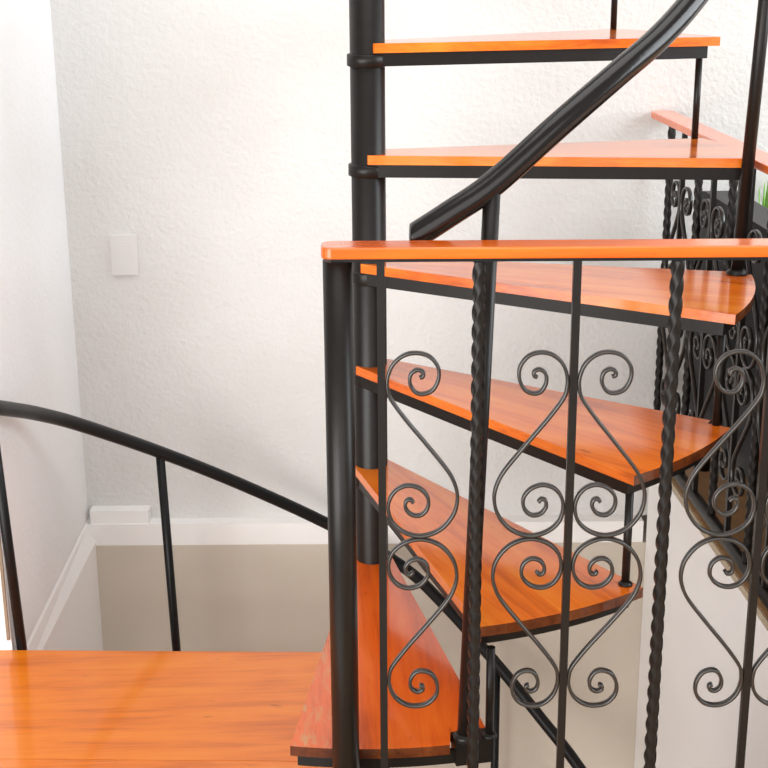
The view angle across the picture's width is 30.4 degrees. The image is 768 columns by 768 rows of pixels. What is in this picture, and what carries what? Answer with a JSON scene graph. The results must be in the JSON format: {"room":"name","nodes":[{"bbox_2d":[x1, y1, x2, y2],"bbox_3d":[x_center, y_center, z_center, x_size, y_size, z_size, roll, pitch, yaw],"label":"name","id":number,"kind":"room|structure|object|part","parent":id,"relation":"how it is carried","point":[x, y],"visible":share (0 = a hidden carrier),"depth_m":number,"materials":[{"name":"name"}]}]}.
{"room":"stairwell","nodes":[
{"label":"stairwell","id":0,"kind":"room"},
{"bbox_2d":[0,0,102,650],"bbox_3d":[-0.866,-0.103,3.159,0.266,5.700,0.865,-1,17,-3],"label":"wall","id":1,"kind":"structure","parent":0,"point":[44,464],"depth_m":3.16,"materials":[{"name":"white paint"}]},
{"bbox_2d":[0,537,9,639],"bbox_3d":[-0.783,-1.085,2.400,0.006,3.375,0.005,-1,17,-3],"label":"trim","id":2,"kind":"structure","parent":1,"relation":"attached to","point":[1,558],"depth_m":2.87,"materials":[{"name":"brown paint"}]},
{"bbox_2d":[27,517,96,649],"bbox_3d":[-0.861,0.496,3.346,0.268,0.063,0.865,-1,17,-3],"label":"trim","id":3,"kind":"structure","parent":1,"relation":"attached to","point":[67,582],"depth_m":3.35,"materials":[{"name":"white paint"}]},
{"bbox_2d":[0,650,332,767],"bbox_3d":[-0.575,0.693,2.550,1.055,0.060,0.854,-1,17,-3],"label":"landing","id":4,"kind":"object","parent":1,"relation":"attached to","point":[59,708],"visible":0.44,"depth_m":2.69,"materials":[{"name":"orange wood"}]},
{"bbox_2d":[96,515,646,767],"bbox_3d":[-0.086,1.422,4.143,1.850,2.191,0.378,-1,17,-3],"label":"wall","id":5,"kind":"structure","parent":0,"point":[249,597],"depth_m":3.75,"materials":[{"name":"beige paint"}]},
{"bbox_2d":[87,515,643,544],"bbox_3d":[-0.177,0.348,3.808,1.685,0.059,0.367,-1,17,-3],"label":"trim","id":6,"kind":"structure","parent":5,"relation":"attached to","point":[269,530],"depth_m":3.68,"materials":[{"name":"white paint"}]},
{"bbox_2d":[50,0,767,517],"bbox_3d":[1.445,-1.343,3.299,4.950,3.450,0.500,-1,17,-3],"label":"wall","id":7,"kind":"structure","parent":0,"point":[215,134],"depth_m":3.46,"materials":[{"name":"white paint"}]},
{"bbox_2d":[90,505,150,523],"bbox_3d":[-0.687,0.341,3.684,0.152,0.036,0.036,0,17,0],"label":"wall ledge","id":8,"kind":"object","parent":7,"relation":"attached to","point":[98,514],"visible":1,"depth_m":3.67,"materials":[{"name":"white paint"}]},
{"bbox_2d":[110,235,138,274],"bbox_3d":[-0.642,-0.319,3.492,0.065,0.100,0.010,0,17,0],"label":"wall plate","id":9,"kind":"object","parent":7,"relation":"attached to","point":[124,249],"visible":1,"depth_m":3.49,"materials":[{"name":"white plastic"}]},
{"bbox_2d":[634,483,767,767],"bbox_3d":[0.782,1.574,3.245,0.108,2.424,1.529,-1,17,-3],"label":"wall","id":10,"kind":"structure","parent":0,"point":[690,733],"depth_m":3.23,"materials":[{"name":"white paint"}]},
{"bbox_2d":[671,481,767,629],"bbox_3d":[0.724,0.408,2.876,0.003,0.016,1.515,-1,17,-3],"label":"trim","id":11,"kind":"structure","parent":10,"relation":"attached to","point":[714,547],"depth_m":2.98,"materials":[{"name":"beige paint"}]},
{"bbox_2d":[672,447,767,619],"bbox_3d":[2.297,0.367,2.973,3.155,0.020,1.570,-1,17,-3],"label":"floor","id":12,"kind":"structure","parent":0,"point":[738,518],"depth_m":3.24,"materials":[{"name":"brown wood"}]},
{"bbox_2d":[651,110,767,609],"bbox_3d":[0.713,-0.036,2.808,0.060,0.840,1.491,-1,17,-3],"label":"iron railing","id":13,"kind":"object","parent":12,"relation":"on","point":[675,121],"visible":0.44,"depth_m":3.00,"materials":[{"name":"black metal"}]},
{"bbox_3d":[0.707,-0.431,2.689,0.054,0.016,1.461,-1,17,-3],"label":"wooden handrail","id":14,"kind":"part","parent":13,"relation":"part of","materials":[{"name":"orange wood"}]},
{"bbox_3d":[0.730,0.353,2.926,0.027,0.027,1.483,-1,17,-3],"label":"rail","id":15,"kind":"part","parent":13,"relation":"part of","materials":[{"name":"black metal"}]},
{"bbox_2d":[689,191,767,488],"bbox_3d":[1.122,0.042,2.849,0.700,0.690,1.250,-1,17,-3],"label":"sofa","id":16,"kind":"object","parent":12,"relation":"on","point":[760,213],"visible":0.27,"depth_m":3.05,"materials":[{"name":"black leather"}]},
{"bbox_3d":[0.784,0.143,3.454,0.044,0.140,0.044,-1,17,-3],"label":"leg","id":17,"kind":"part","parent":16,"relation":"part of","materials":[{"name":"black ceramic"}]},
{"bbox_2d":[759,183,767,207],"bbox_3d":[0.942,-0.170,3.481,0.091,0.720,0.091,9,20,28],"label":"potted plant","id":18,"kind":"object","parent":12,"relation":"on","point":[765,198],"visible":0.07,"depth_m":3.39,"materials":[{"name":"green plant"}]},
{"bbox_3d":[1.957,0.937,1.405,4.010,0.122,1.878,-1,17,-3],"label":"floor","id":19,"kind":"structure","parent":0,"visible":0},
{"bbox_2d":[321,238,767,767],"bbox_3d":[0.347,0.229,2.033,0.859,0.878,0.050,0,17,0],"label":"iron railing","id":20,"kind":"object","parent":19,"relation":"on","point":[338,257],"visible":1,"depth_m":2.01,"materials":[{"name":"black metal"}]},
{"bbox_3d":[-0.060,0.241,2.039,0.041,0.856,0.041,0,17,0],"label":"newel post","id":21,"kind":"part","parent":20,"relation":"part of","materials":[{"name":"black metal"}]},
{"bbox_3d":[0.344,-0.183,1.904,0.858,0.016,0.050,0,17,0],"label":"wooden handrail","id":22,"kind":"part","parent":20,"relation":"part of","materials":[{"name":"orange wood"}]},
{"bbox_3d":[-1.246,3.291,2.029,4.350,0.100,4.800,-1,17,-3],"label":"floor","id":23,"kind":"structure","parent":0,"visible":0},
{"bbox_2d":[0,0,767,767],"bbox_3d":[-0.011,0.536,2.939,1.435,4.600,1.378,10,20,29],"label":"spiral staircase","id":24,"kind":"structure","parent":23,"relation":"on","point":[714,302],"depth_m":2.52,"materials":[{"name":"orange wood"}]},
{"bbox_3d":[-0.236,0.515,3.245,1.619,1.434,0.676,-6,18,-18],"label":"handrail","id":25,"kind":"part","parent":24,"relation":"part of","materials":[{"name":"black metal"}]},
{"bbox_3d":[-0.006,0.484,2.533,0.293,0.024,0.698,-1,17,-3],"label":"tread frame","id":26,"kind":"part","parent":24,"relation":"part of","materials":[{"name":"black metal"}]},
{"bbox_3d":[0.137,0.570,2.220,0.057,0.043,0.032,-4,18,-12],"label":"corner plate","id":27,"kind":"part","parent":24,"relation":"part of","materials":[{"name":"black metal"}]},
{"bbox_3d":[0.164,0.477,2.186,0.014,0.156,0.013,-1,17,-3],"label":"link post","id":28,"kind":"part","parent":24,"relation":"part of","materials":[{"name":"black metal"}]},
{"bbox_3d":[0.127,0.280,2.510,0.275,0.024,0.689,-9,20,-25],"label":"tread frame","id":29,"kind":"part","parent":24,"relation":"part of","materials":[{"name":"black metal"}]},
{"bbox_3d":[0.232,0.060,2.527,0.689,0.024,0.292,16,24,39],"label":"tread frame","id":30,"kind":"part","parent":24,"relation":"part of","materials":[{"name":"black metal"}]},
{"bbox_3d":[0.270,-0.639,2.724,0.689,0.024,0.308,-9,19,-28],"label":"tread frame","id":31,"kind":"part","parent":24,"relation":"part of","materials":[{"name":"black metal"}]},
{"bbox_3d":[0.299,-0.170,2.583,0.689,0.024,0.301,6,19,17],"label":"tread frame","id":32,"kind":"part","parent":24,"relation":"part of","materials":[{"name":"black metal"}]},
{"bbox_3d":[0.309,-0.411,2.661,0.682,0.024,0.261,-2,17,-7],"label":"tread frame","id":33,"kind":"part","parent":24,"relation":"part of","materials":[{"name":"black metal"}]},
{"bbox_3d":[0.447,-0.820,2.249,0.367,1.045,1.227,8,19,24],"label":"handrail","id":34,"kind":"part","parent":24,"relation":"part of","materials":[{"name":"metal"}]},
{"bbox_3d":[0.485,-0.822,2.964,0.014,0.151,0.013,-1,17,-3],"label":"link post","id":35,"kind":"part","parent":24,"relation":"part of","materials":[{"name":"black metal"}]},
{"bbox_3d":[0.389,0.247,2.253,0.014,0.160,0.013,-1,17,-3],"label":"link post","id":36,"kind":"part","parent":24,"relation":"part of","materials":[{"name":"black metal"}]},
{"bbox_3d":[0.620,-0.566,2.796,0.014,0.159,0.013,-1,17,-3],"label":"link post","id":37,"kind":"part","parent":24,"relation":"part of","materials":[{"name":"black metal"}]},
{"bbox_3d":[0.567,-0.006,2.388,0.014,0.162,0.013,-1,17,-3],"label":"link post","id":38,"kind":"part","parent":24,"relation":"part of","materials":[{"name":"black metal"}]}
]}

